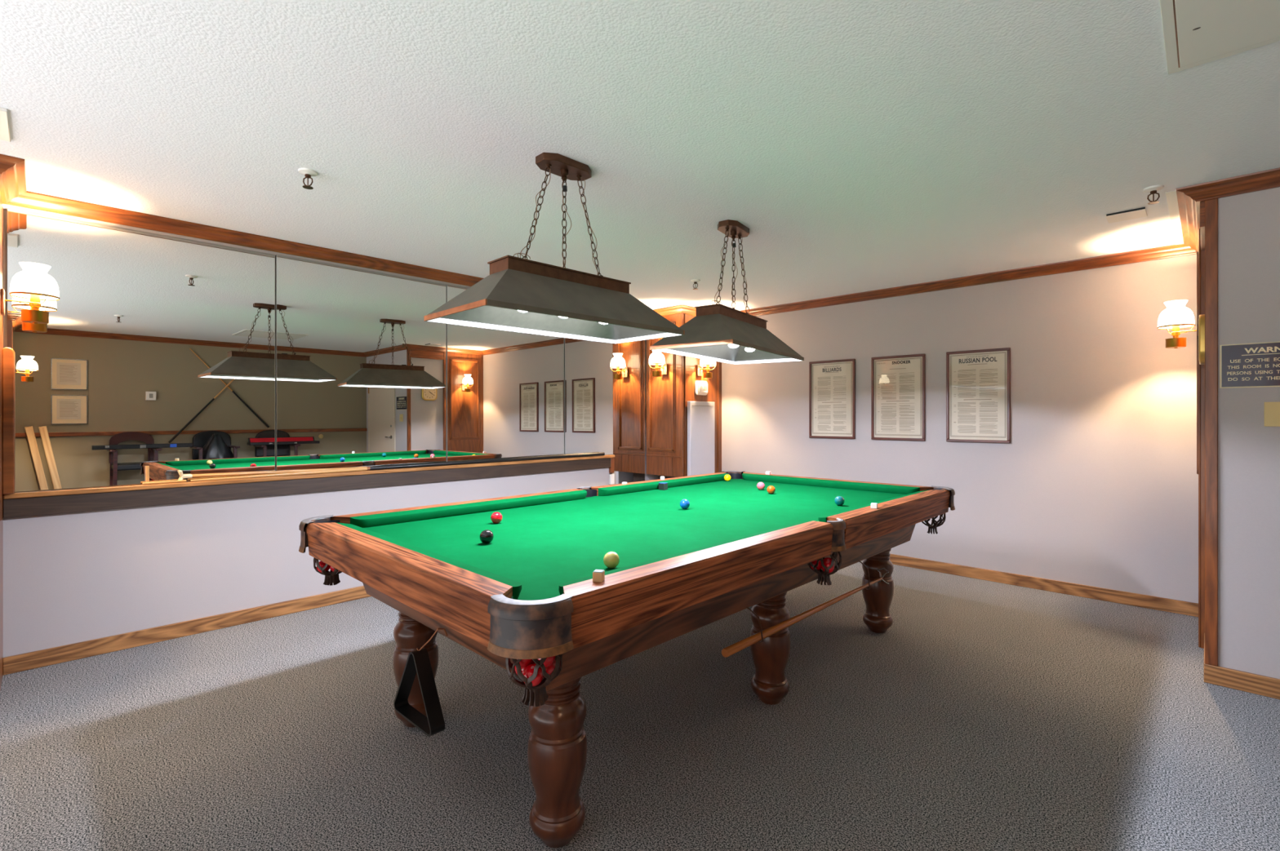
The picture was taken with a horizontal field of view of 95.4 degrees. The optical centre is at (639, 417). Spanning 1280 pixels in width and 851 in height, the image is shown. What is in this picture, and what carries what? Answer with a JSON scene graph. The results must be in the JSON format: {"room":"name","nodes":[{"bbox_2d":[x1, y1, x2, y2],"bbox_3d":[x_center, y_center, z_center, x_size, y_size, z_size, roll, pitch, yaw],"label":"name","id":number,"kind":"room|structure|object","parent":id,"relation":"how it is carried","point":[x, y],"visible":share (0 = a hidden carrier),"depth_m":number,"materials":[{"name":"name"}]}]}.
{"room":"games hall","nodes":[
{"label":"games hall","id":0,"kind":"room"},
{"bbox_2d":[2,204,657,657],"bbox_3d":[-1.334,0.087,5.009,0.215,2.455,5.590,0,0,44],"label":"wall","id":1,"kind":"structure","parent":0,"point":[72,578],"depth_m":3.46,"materials":[{"name":"paint"}]},
{"bbox_2d":[0,192,14,692],"bbox_3d":[-3.435,0.087,2.408,0.620,2.455,1.152,0,0,44],"label":"pilaster","id":2,"kind":"object","parent":1,"relation":"attached to","point":[6,354],"visible":0.98,"depth_m":2.91,"materials":[{"name":"brown wood"}]},
{"bbox_2d":[0,262,59,324],"bbox_3d":[-3.027,-0.612,2.897,0.175,0.294,0.202,0,0,44],"label":"wall lamp","id":3,"kind":"object","parent":2,"relation":"attached to","point":[33,283],"visible":1,"depth_m":2.87,"materials":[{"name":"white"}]},
{"bbox_2d":[7,208,275,492],"bbox_3d":[-2.829,-0.342,3.423,0.010,1.458,1.202,0,0,44],"label":"wall mirror","id":4,"kind":"object","parent":1,"relation":"attached to","point":[157,352],"visible":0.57,"depth_m":3.35,"materials":[{"name":"clear glass"}]},
{"bbox_2d":[3,586,371,675],"bbox_3d":[-1.776,1.271,4.470,0.016,0.088,4.200,0,0,44],"label":"baseboard","id":5,"kind":"structure","parent":1,"relation":"attached to","point":[51,656],"depth_m":3.43,"materials":[{"name":"brown wood"}]},
{"bbox_2d":[3,454,614,518],"bbox_3d":[-1.766,0.482,4.489,0.093,0.185,4.238,0,0,44],"label":"ledge","id":6,"kind":"object","parent":1,"relation":"attached to","point":[48,502],"visible":0.94,"depth_m":3.73,"materials":[{"name":"brown wood"}]},
{"bbox_2d":[145,466,149,482],"bbox_3d":[-2.850,0.338,3.373,0.017,0.105,0.017,0,0,44],"label":"wooden dowel","id":7,"kind":"object","parent":6,"relation":"on","point":[147,468],"visible":1,"depth_m":3.37,"materials":[{"name":"brown wood"}]},
{"bbox_2d":[142,480,186,484],"bbox_3d":[-2.780,0.383,3.409,0.015,0.015,0.200,0,0,45],"label":"wooden dowel","id":8,"kind":"object","parent":6,"relation":"on","point":[180,481],"visible":1,"depth_m":3.40,"materials":[{"name":"brown wood"}]},
{"bbox_2d":[178,466,372,480],"bbox_3d":[-2.263,0.353,3.965,0.047,0.069,1.382,0,0,44],"label":"cue stick","id":9,"kind":"object","parent":6,"relation":"on","point":[188,476],"visible":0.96,"depth_m":3.71,"materials":[{"name":"brown wood"}]},
{"bbox_2d":[190,452,604,482],"bbox_3d":[-1.528,0.372,4.682,0.034,0.034,3.330,0,0,44],"label":"cue","id":10,"kind":"object","parent":6,"relation":"on","point":[560,456],"visible":1,"depth_m":4.44,"materials":[{"name":"brown wood"}]},
{"bbox_2d":[275,254,446,471],"bbox_3d":[-1.982,-0.342,4.278,0.010,1.458,1.203,0,0,44],"label":"wall mirror","id":11,"kind":"object","parent":1,"relation":"attached to","point":[362,373],"visible":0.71,"depth_m":4.21,"materials":[{"name":"clear glass"}]},
{"bbox_2d":[446,284,564,462],"bbox_3d":[-1.141,-0.342,5.140,0.010,1.458,1.203,0,0,44],"label":"wall mirror","id":12,"kind":"object","parent":1,"relation":"attached to","point":[505,389],"visible":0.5,"depth_m":5.08,"materials":[{"name":"clear glass"}]},
{"bbox_2d":[564,337,644,454],"bbox_3d":[-0.332,-0.342,5.970,0.012,1.458,1.114,0,0,44],"label":"wall mirror","id":13,"kind":"object","parent":1,"relation":"attached to","point":[605,382],"visible":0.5,"depth_m":5.93,"materials":[{"name":"clear glass"}]},
{"bbox_2d":[608,474,614,484],"bbox_3d":[-0.304,0.642,6.019,0.060,0.105,0.055,0,0,44],"label":"junction box","id":14,"kind":"object","parent":1,"relation":"attached to","point":[611,477],"visible":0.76,"depth_m":5.99,"materials":[{"name":"white plastic"}]},
{"bbox_2d":[612,453,644,484],"bbox_3d":[-0.116,0.802,6.195,0.006,0.826,0.480,0,0,44],"label":"wood panel","id":15,"kind":"object","parent":1,"relation":"attached to","point":[628,468],"visible":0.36,"depth_m":6.19,"materials":[{"name":"brown wood"}]},
{"bbox_2d":[0,0,1279,311],"bbox_3d":[0.432,-1.170,2.477,6.280,0.060,6.750,0,0,44],"label":"ceiling","id":16,"kind":"structure","parent":0,"point":[859,145],"depth_m":2.28,"materials":[{"name":"white paint"}]},
{"bbox_2d":[0,107,10,142],"bbox_3d":[-2.566,-1.133,2.167,0.340,0.014,0.300,0,0,44],"label":"ceiling vent","id":17,"kind":"object","parent":16,"relation":"in","point":[5,135],"visible":1,"depth_m":2.26,"materials":[{"name":"white plastic"}]},
{"bbox_2d":[297,168,317,189],"bbox_3d":[-1.542,-1.102,2.706,0.080,0.076,0.080,0,0,1],"label":"sprinkler","id":18,"kind":"object","parent":16,"relation":"attached to","point":[308,173],"visible":1,"depth_m":2.70,"materials":[{"name":"white metal"}]},
{"bbox_2d":[423,152,684,343],"bbox_3d":[-0.341,-0.769,2.623,1.076,0.742,0.496,0,0,-45],"label":"pendant lamp","id":19,"kind":"object","parent":16,"relation":"hanging from","point":[520,295],"visible":1,"depth_m":2.55,"materials":[{"name":"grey metal"}]},
{"bbox_2d":[427,268,681,340],"bbox_3d":[-0.341,-0.506,2.623,0.509,0.176,1.078,0,0,44],"label":"hood","id":20,"kind":"object","parent":19,"relation":"attached to","point":[524,289],"depth_m":2.55,"materials":[{"name":"grey metal"}]},
{"bbox_2d":[690,279,700,289],"bbox_3d":[0.462,-1.102,4.857,0.080,0.076,0.080,0,0,33],"label":"sprinkler","id":21,"kind":"object","parent":16,"relation":"attached to","point":[695,281],"visible":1,"depth_m":4.84,"materials":[{"name":"white metal"}]},
{"bbox_2d":[649,219,804,364],"bbox_3d":[0.560,-0.753,3.490,0.496,0.774,1.076,0,0,34],"label":"pendant lamp","id":22,"kind":"object","parent":16,"relation":"hanging from","point":[718,332],"visible":1,"depth_m":3.38,"materials":[{"name":"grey metal"}]},
{"bbox_2d":[651,314,801,361],"bbox_3d":[0.560,-0.474,3.490,0.668,0.176,1.139,0,0,44],"label":"hood","id":23,"kind":"object","parent":22,"relation":"attached to","point":[703,333],"depth_m":3.29,"materials":[{"name":"grey metal"}]},
{"bbox_2d":[1105,207,1147,223],"bbox_3d":[2.736,-1.134,3.279,0.170,0.012,0.164,0,0,44],"label":"ceiling vent","id":24,"kind":"object","parent":16,"relation":"in","point":[1139,212],"visible":1,"depth_m":3.27,"materials":[{"name":"white plastic"}]},
{"bbox_2d":[1142,184,1164,204],"bbox_3d":[2.555,-1.102,2.900,0.080,0.076,0.080,0,0,39],"label":"sprinkler","id":25,"kind":"object","parent":16,"relation":"attached to","point":[1153,190],"visible":1,"depth_m":2.89,"materials":[{"name":"white metal"}]},
{"bbox_2d":[1159,0,1279,74],"bbox_3d":[1.735,-1.134,1.433,0.673,0.012,0.725,0,0,44],"label":"access hatch","id":26,"kind":"object","parent":16,"relation":"attached to","point":[1196,33],"visible":1,"depth_m":1.69,"materials":[{"name":"white paint"}]},
{"bbox_2d":[0,560,1279,850],"bbox_3d":[0.432,1.345,2.477,6.280,0.060,6.750,0,0,44],"label":"floor","id":27,"kind":"structure","parent":0,"point":[988,716],"depth_m":2.37,"materials":[{"name":"carpet"}]},
{"bbox_2d":[298,471,955,848],"bbox_3d":[0.238,0.874,3.015,1.709,0.883,3.175,0,0,44],"label":"table","id":28,"kind":"object","parent":27,"relation":"on","point":[530,592],"visible":0.95,"depth_m":2.13,"materials":[{"name":"brown wood"}]},
{"bbox_2d":[316,561,329,573],"bbox_3d":[-1.336,0.631,2.459,0.052,0.052,0.052,0,0,44],"label":"ball","id":29,"kind":"object","parent":28,"relation":"on","point":[322,564],"visible":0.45,"depth_m":2.44,"materials":[{"name":"red plastic"}]},
{"bbox_2d":[329,565,339,572],"bbox_3d":[-1.281,0.631,2.462,0.052,0.052,0.052,0,0,44],"label":"ball","id":30,"kind":"object","parent":28,"relation":"on","point":[331,568],"visible":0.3,"depth_m":2.44,"materials":[{"name":"red plastic"}]},
{"bbox_2d":[393,648,444,737],"bbox_3d":[-0.743,0.901,1.953,0.267,0.238,0.048,0,0,43],"label":"triangle","id":31,"kind":"object","parent":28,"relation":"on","point":[417,662],"visible":1,"depth_m":1.93,"materials":[{"name":"black plastic"}]},
{"bbox_2d":[337,523,521,599],"bbox_3d":[-0.777,0.461,1.975,1.306,0.046,0.058,0,0,44],"label":"cushion","id":32,"kind":"object","parent":28,"relation":"on","point":[514,587],"depth_m":1.78,"materials":[{"name":"green fabric"}]},
{"bbox_2d":[416,628,448,651],"bbox_3d":[-0.698,0.747,1.954,0.101,0.079,0.019,0,0,-11],"label":"wire hook","id":33,"kind":"object","parent":28,"relation":"attached to","point":[437,629],"visible":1,"depth_m":1.95,"materials":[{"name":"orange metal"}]},
{"bbox_2d":[350,489,586,528],"bbox_3d":[-0.780,0.461,3.000,0.058,0.046,1.333,0,0,44],"label":"cushion","id":34,"kind":"object","parent":28,"relation":"on","point":[431,513],"depth_m":2.88,"materials":[{"name":"green fabric"}]},
{"bbox_2d":[479,529,493,543],"bbox_3d":[-0.587,0.459,2.230,0.052,0.052,0.052,0,0,44],"label":"ball","id":35,"kind":"object","parent":28,"relation":"on","point":[486,536],"visible":1,"depth_m":2.21,"materials":[{"name":"black plastic"}]},
{"bbox_2d":[490,511,502,524],"bbox_3d":[-0.652,0.459,2.650,0.052,0.052,0.052,0,0,44],"label":"ball","id":36,"kind":"object","parent":28,"relation":"on","point":[496,517],"visible":1,"depth_m":2.63,"materials":[{"name":"red plastic"}]},
{"bbox_2d":[512,659,532,667],"bbox_3d":[-0.290,0.591,1.439,0.052,0.052,0.052,0,0,44],"label":"ball","id":37,"kind":"object","parent":28,"relation":"in","point":[523,663],"visible":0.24,"depth_m":1.42,"materials":[{"name":"red plastic"}]},
{"bbox_2d":[514,660,535,675],"bbox_3d":[-0.290,0.631,1.471,0.052,0.052,0.052,0,0,44],"label":"ball","id":38,"kind":"object","parent":28,"relation":"on","point":[532,662],"visible":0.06,"depth_m":1.46,"materials":[{"name":"red plastic"}]},
{"bbox_2d":[522,663,543,687],"bbox_3d":[-0.262,0.631,1.424,0.052,0.052,0.052,0,0,44],"label":"ball","id":39,"kind":"object","parent":28,"relation":"on","point":[528,671],"visible":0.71,"depth_m":1.41,"materials":[{"name":"red plastic"}]},
{"bbox_2d":[537,656,555,667],"bbox_3d":[-0.234,0.591,1.440,0.052,0.052,0.052,0,0,44],"label":"ball","id":40,"kind":"object","parent":28,"relation":"in","point":[549,661],"visible":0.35,"depth_m":1.42,"materials":[{"name":"red plastic"}]},
{"bbox_2d":[543,660,555,678],"bbox_3d":[-0.235,0.631,1.472,0.052,0.052,0.052,0,0,44],"label":"ball","id":41,"kind":"object","parent":28,"relation":"on","point":[548,670],"visible":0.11,"depth_m":1.45,"materials":[{"name":"red plastic"}]},
{"bbox_2d":[592,569,604,582],"bbox_3d":[-0.110,0.423,1.553,0.026,0.027,0.026,0,0,13],"label":"cube","id":42,"kind":"object","parent":28,"relation":"on","point":[598,575],"visible":1,"depth_m":1.54,"materials":[{"name":"brown paper"}]},
{"bbox_2d":[603,551,619,568],"bbox_3d":[-0.091,0.459,1.867,0.052,0.052,0.052,0,0,44],"label":"ball","id":43,"kind":"object","parent":28,"relation":"on","point":[611,559],"visible":1,"depth_m":1.85,"materials":[{"name":"yellow plastic"}]},
{"bbox_2d":[658,482,667,490],"bbox_3d":[0.154,0.462,3.879,0.044,0.046,0.044,0,0,39],"label":"cube","id":44,"kind":"object","parent":28,"relation":"on","point":[662,486],"visible":1,"depth_m":3.86,"materials":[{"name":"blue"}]},
{"bbox_2d":[598,473,728,496],"bbox_3d":[0.227,0.461,4.033,0.058,0.046,1.333,0,0,44],"label":"cushion","id":45,"kind":"object","parent":28,"relation":"on","point":[627,489],"depth_m":3.89,"materials":[{"name":"green fabric"}]},
{"bbox_2d":[680,499,689,509],"bbox_3d":[0.236,0.459,3.062,0.052,0.052,0.052,0,0,44],"label":"ball","id":46,"kind":"object","parent":28,"relation":"on","point":[684,504],"visible":1,"depth_m":3.04,"materials":[{"name":"blue plastic"}]},
{"bbox_2d":[558,520,812,595],"bbox_3d":[0.248,0.461,1.998,0.058,0.046,1.333,0,0,44],"label":"cushion","id":47,"kind":"object","parent":28,"relation":"on","point":[617,571],"depth_m":1.84,"materials":[{"name":"green fabric"}]},
{"bbox_2d":[724,474,731,481],"bbox_3d":[0.659,0.459,4.386,0.052,0.052,0.052,0,0,44],"label":"ball","id":48,"kind":"object","parent":28,"relation":"on","point":[727,477],"visible":1,"depth_m":4.37,"materials":[{"name":"yellow plastic"}]},
{"bbox_2d":[746,607,763,643],"bbox_3d":[0.449,0.821,2.310,0.051,0.168,0.081,0,0,44],"label":"wire hook","id":49,"kind":"object","parent":28,"relation":"attached to","point":[748,608],"visible":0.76,"depth_m":2.30,"materials":[{"name":"brown metal"}]},
{"bbox_2d":[756,482,764,489],"bbox_3d":[0.802,0.459,3.868,0.052,0.052,0.052,0,0,44],"label":"ball","id":50,"kind":"object","parent":28,"relation":"on","point":[760,486],"visible":1,"depth_m":3.85,"materials":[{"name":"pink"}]},
{"bbox_2d":[766,485,775,493],"bbox_3d":[0.825,0.459,3.667,0.052,0.052,0.052,0,0,44],"label":"ball","id":51,"kind":"object","parent":28,"relation":"on","point":[771,490],"visible":1,"depth_m":3.65,"materials":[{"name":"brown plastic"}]},
{"bbox_2d":[721,568,888,657],"bbox_3d":[0.837,0.881,2.706,0.063,0.086,1.493,0,0,44],"label":"cue stick","id":52,"kind":"object","parent":28,"relation":"on","point":[738,646],"visible":1,"depth_m":2.47,"materials":[{"name":"brown wood"}]},
{"bbox_2d":[809,560,821,570],"bbox_3d":[0.754,0.631,2.493,0.052,0.052,0.052,0,0,44],"label":"ball","id":53,"kind":"object","parent":28,"relation":"on","point":[819,567],"visible":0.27,"depth_m":2.47,"materials":[{"name":"red plastic"}]},
{"bbox_2d":[821,560,834,573],"bbox_3d":[0.790,0.631,2.452,0.052,0.052,0.052,0,0,44],"label":"ball","id":54,"kind":"object","parent":28,"relation":"on","point":[827,563],"visible":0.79,"depth_m":2.44,"materials":[{"name":"red plastic"}]},
{"bbox_2d":[822,557,834,564],"bbox_3d":[0.808,0.631,2.504,0.052,0.052,0.052,0,0,44],"label":"ball","id":55,"kind":"object","parent":28,"relation":"on","point":[826,558],"visible":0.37,"depth_m":2.49,"materials":[{"name":"red plastic"}]},
{"bbox_2d":[742,473,919,494],"bbox_3d":[1.252,0.461,4.056,1.306,0.046,0.058,0,0,44],"label":"cushion","id":56,"kind":"object","parent":28,"relation":"on","point":[803,482],"depth_m":3.97,"materials":[{"name":"green fabric"}]},
{"bbox_2d":[834,496,844,506],"bbox_3d":[1.089,0.459,3.181,0.052,0.052,0.052,0,0,44],"label":"ball","id":57,"kind":"object","parent":28,"relation":"on","point":[839,500],"visible":1,"depth_m":3.16,"materials":[{"name":"teal plastic"}]},
{"bbox_2d":[858,560,870,591],"bbox_3d":[1.163,0.825,3.042,0.051,0.175,0.076,0,0,44],"label":"wire hook","id":58,"kind":"object","parent":28,"relation":"attached to","point":[859,561],"visible":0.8,"depth_m":3.04,"materials":[{"name":"brown metal"}]},
{"bbox_2d":[817,490,927,522],"bbox_3d":[1.255,0.461,3.031,0.058,0.046,1.333,0,0,44],"label":"cushion","id":59,"kind":"object","parent":28,"relation":"on","point":[827,517],"depth_m":2.82,"materials":[{"name":"green fabric"}]},
{"bbox_2d":[871,502,877,508],"bbox_3d":[1.121,0.425,2.790,0.028,0.024,0.028,0,0,27],"label":"cube","id":60,"kind":"object","parent":28,"relation":"on","point":[873,505],"visible":1,"depth_m":2.78,"materials":[{"name":"beige"}]},
{"bbox_2d":[645,313,721,479],"bbox_3d":[0.490,0.087,6.435,0.507,2.455,0.720,0,0,44],"label":"wood column","id":61,"kind":"structure","parent":27,"relation":"on","point":[668,396],"depth_m":6.19,"materials":[{"name":"brown wood"}]},
{"bbox_2d":[648,351,666,377],"bbox_3d":[0.186,-0.560,6.085,0.175,0.294,0.202,0,0,44],"label":"wall lamp","id":62,"kind":"object","parent":61,"relation":"attached to","point":[656,358],"visible":0.9,"depth_m":6.03,"materials":[{"name":"white glass"}]},
{"bbox_2d":[694,380,707,395],"bbox_3d":[0.667,-0.310,6.242,0.040,0.154,0.210,0,0,44],"label":"thermostat","id":63,"kind":"object","parent":61,"relation":"attached to","point":[700,387],"visible":1,"depth_m":6.21,"materials":[{"name":"white plastic"}]},
{"bbox_2d":[697,359,715,378],"bbox_3d":[0.706,-0.550,6.148,0.202,0.294,0.175,0,0,44],"label":"wall lamp","id":64,"kind":"object","parent":61,"relation":"attached to","point":[705,363],"visible":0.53,"depth_m":6.11,"materials":[{"name":"white glass"}]},
{"bbox_2d":[687,401,714,475],"bbox_3d":[0.653,0.576,6.207,0.046,1.478,0.420,0,0,44],"label":"panel","id":65,"kind":"object","parent":27,"relation":"on","point":[700,415],"visible":0.6,"depth_m":6.17,"materials":[{"name":"white paint"}]},
{"bbox_2d":[721,254,1198,603],"bbox_3d":[2.163,0.087,5.405,4.450,2.455,0.140,0,0,44],"label":"wall","id":66,"kind":"structure","parent":0,"point":[1095,482],"depth_m":4.43,"materials":[{"name":"paint"}]},
{"bbox_2d":[808,359,855,439],"bbox_3d":[1.843,-0.168,5.601,0.462,0.750,0.026,0,0,44],"label":"framed poster","id":67,"kind":"object","parent":66,"relation":"attached to","point":[832,384],"visible":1,"depth_m":5.60,"materials":[{"name":"beige paper"}]},
{"bbox_2d":[814,372,846,431],"bbox_3d":[1.833,-0.148,5.613,0.322,0.562,0.001,0,0,44],"label":"print","id":68,"kind":"object","parent":67,"relation":"attached to","point":[830,388],"depth_m":5.61,"materials":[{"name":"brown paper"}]},
{"bbox_2d":[871,354,925,440],"bbox_3d":[2.285,-0.168,5.170,0.462,0.750,0.026,0,0,44],"label":"framed poster","id":69,"kind":"object","parent":66,"relation":"attached to","point":[898,383],"visible":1,"depth_m":5.16,"materials":[{"name":"beige paper"}]},
{"bbox_2d":[877,368,915,432],"bbox_3d":[2.275,-0.148,5.181,0.322,0.563,0.001,0,0,44],"label":"print","id":70,"kind":"object","parent":69,"relation":"attached to","point":[895,386],"depth_m":5.18,"materials":[{"name":"brown paper"}]},
{"bbox_2d":[946,347,1010,443],"bbox_3d":[2.738,-0.168,4.729,0.462,0.750,0.026,0,0,44],"label":"framed poster","id":71,"kind":"object","parent":66,"relation":"attached to","point":[978,382],"visible":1,"depth_m":4.72,"materials":[{"name":"beige paper"}]},
{"bbox_2d":[953,364,997,433],"bbox_3d":[2.727,-0.148,4.741,0.320,0.562,0.001,0,0,44],"label":"print","id":72,"kind":"object","parent":71,"relation":"attached to","point":[975,385],"depth_m":4.74,"materials":[{"name":"brown paper"}]},
{"bbox_2d":[889,554,1198,617],"bbox_3d":[2.295,1.271,5.168,3.870,0.088,0.016,0,0,44],"label":"baseboard","id":73,"kind":"structure","parent":66,"relation":"attached to","point":[1191,609],"depth_m":4.36,"materials":[{"name":"brown wood"}]},
{"bbox_2d":[1165,190,1183,244],"bbox_3d":[3.173,-1.139,3.380,0.135,0.004,1.310,0,0,44],"label":"trim","id":74,"kind":"structure","parent":66,"relation":"attached to","point":[1171,197],"depth_m":3.29,"materials":[{"name":"white paint"}]},
{"bbox_2d":[1196,228,1204,648],"bbox_3d":[3.442,0.087,3.564,0.048,2.455,0.710,0,0,44],"label":"pilaster","id":75,"kind":"object","parent":66,"relation":"attached to","point":[1200,254],"visible":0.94,"depth_m":3.31,"materials":[{"name":"brown wood"}]},
{"bbox_2d":[1157,299,1196,348],"bbox_3d":[3.362,-0.575,3.636,0.202,0.294,0.175,0,0,44],"label":"wall lamp","id":76,"kind":"object","parent":75,"relation":"attached to","point":[1176,316],"visible":0.95,"depth_m":3.61,"materials":[{"name":"white glass"}]},
{"bbox_2d":[1217,186,1279,679],"bbox_3d":[3.882,0.087,2.835,1.600,2.455,1.420,0,0,44],"label":"wall","id":77,"kind":"structure","parent":0,"point":[1249,223],"depth_m":2.79,"materials":[{"name":"paint"}]},
{"bbox_2d":[0,154,1279,316],"bbox_3d":[0.434,-1.106,2.412,5.945,0.066,6.560,0,0,44],"label":"trim","id":78,"kind":"structure","parent":77,"relation":"attached to","point":[13,186],"depth_m":3.70,"materials":[{"name":"brown wood"}]},
{"bbox_2d":[1200,198,1217,666],"bbox_3d":[3.010,0.074,3.084,0.064,2.297,0.582,0,0,44],"label":"trim","id":79,"kind":"structure","parent":77,"relation":"attached to","point":[1208,208],"depth_m":2.87,"materials":[{"name":"brown wood"}]},
{"bbox_2d":[1197,314,1204,364],"bbox_3d":[3.028,-0.415,3.137,0.039,0.260,0.250,0,0,44],"label":"hinge","id":80,"kind":"object","parent":79,"relation":"attached to","point":[1201,338],"visible":0.75,"depth_m":3.05,"materials":[{"name":"gold metal"}]},
{"bbox_2d":[1204,633,1279,699],"bbox_3d":[3.574,1.269,2.531,1.616,0.092,0.586,0,0,44],"label":"baseboard","id":81,"kind":"structure","parent":77,"relation":"attached to","point":[1260,685],"depth_m":2.79,"materials":[{"name":"brown wood"}]},
{"bbox_2d":[1219,341,1279,388],"bbox_3d":[2.971,-0.246,2.725,0.370,0.212,0.010,0,0,44],"label":"warning sign","id":82,"kind":"object","parent":77,"relation":"attached to","point":[1253,365],"visible":1,"depth_m":2.78,"materials":[{"name":"grey"}]},
{"bbox_2d":[1264,402,1279,426],"bbox_3d":[2.983,-0.013,2.709,0.111,0.115,0.016,0,0,44],"label":"switch plate","id":83,"kind":"object","parent":77,"relation":"attached to","point":[1272,410],"visible":1,"depth_m":2.73,"materials":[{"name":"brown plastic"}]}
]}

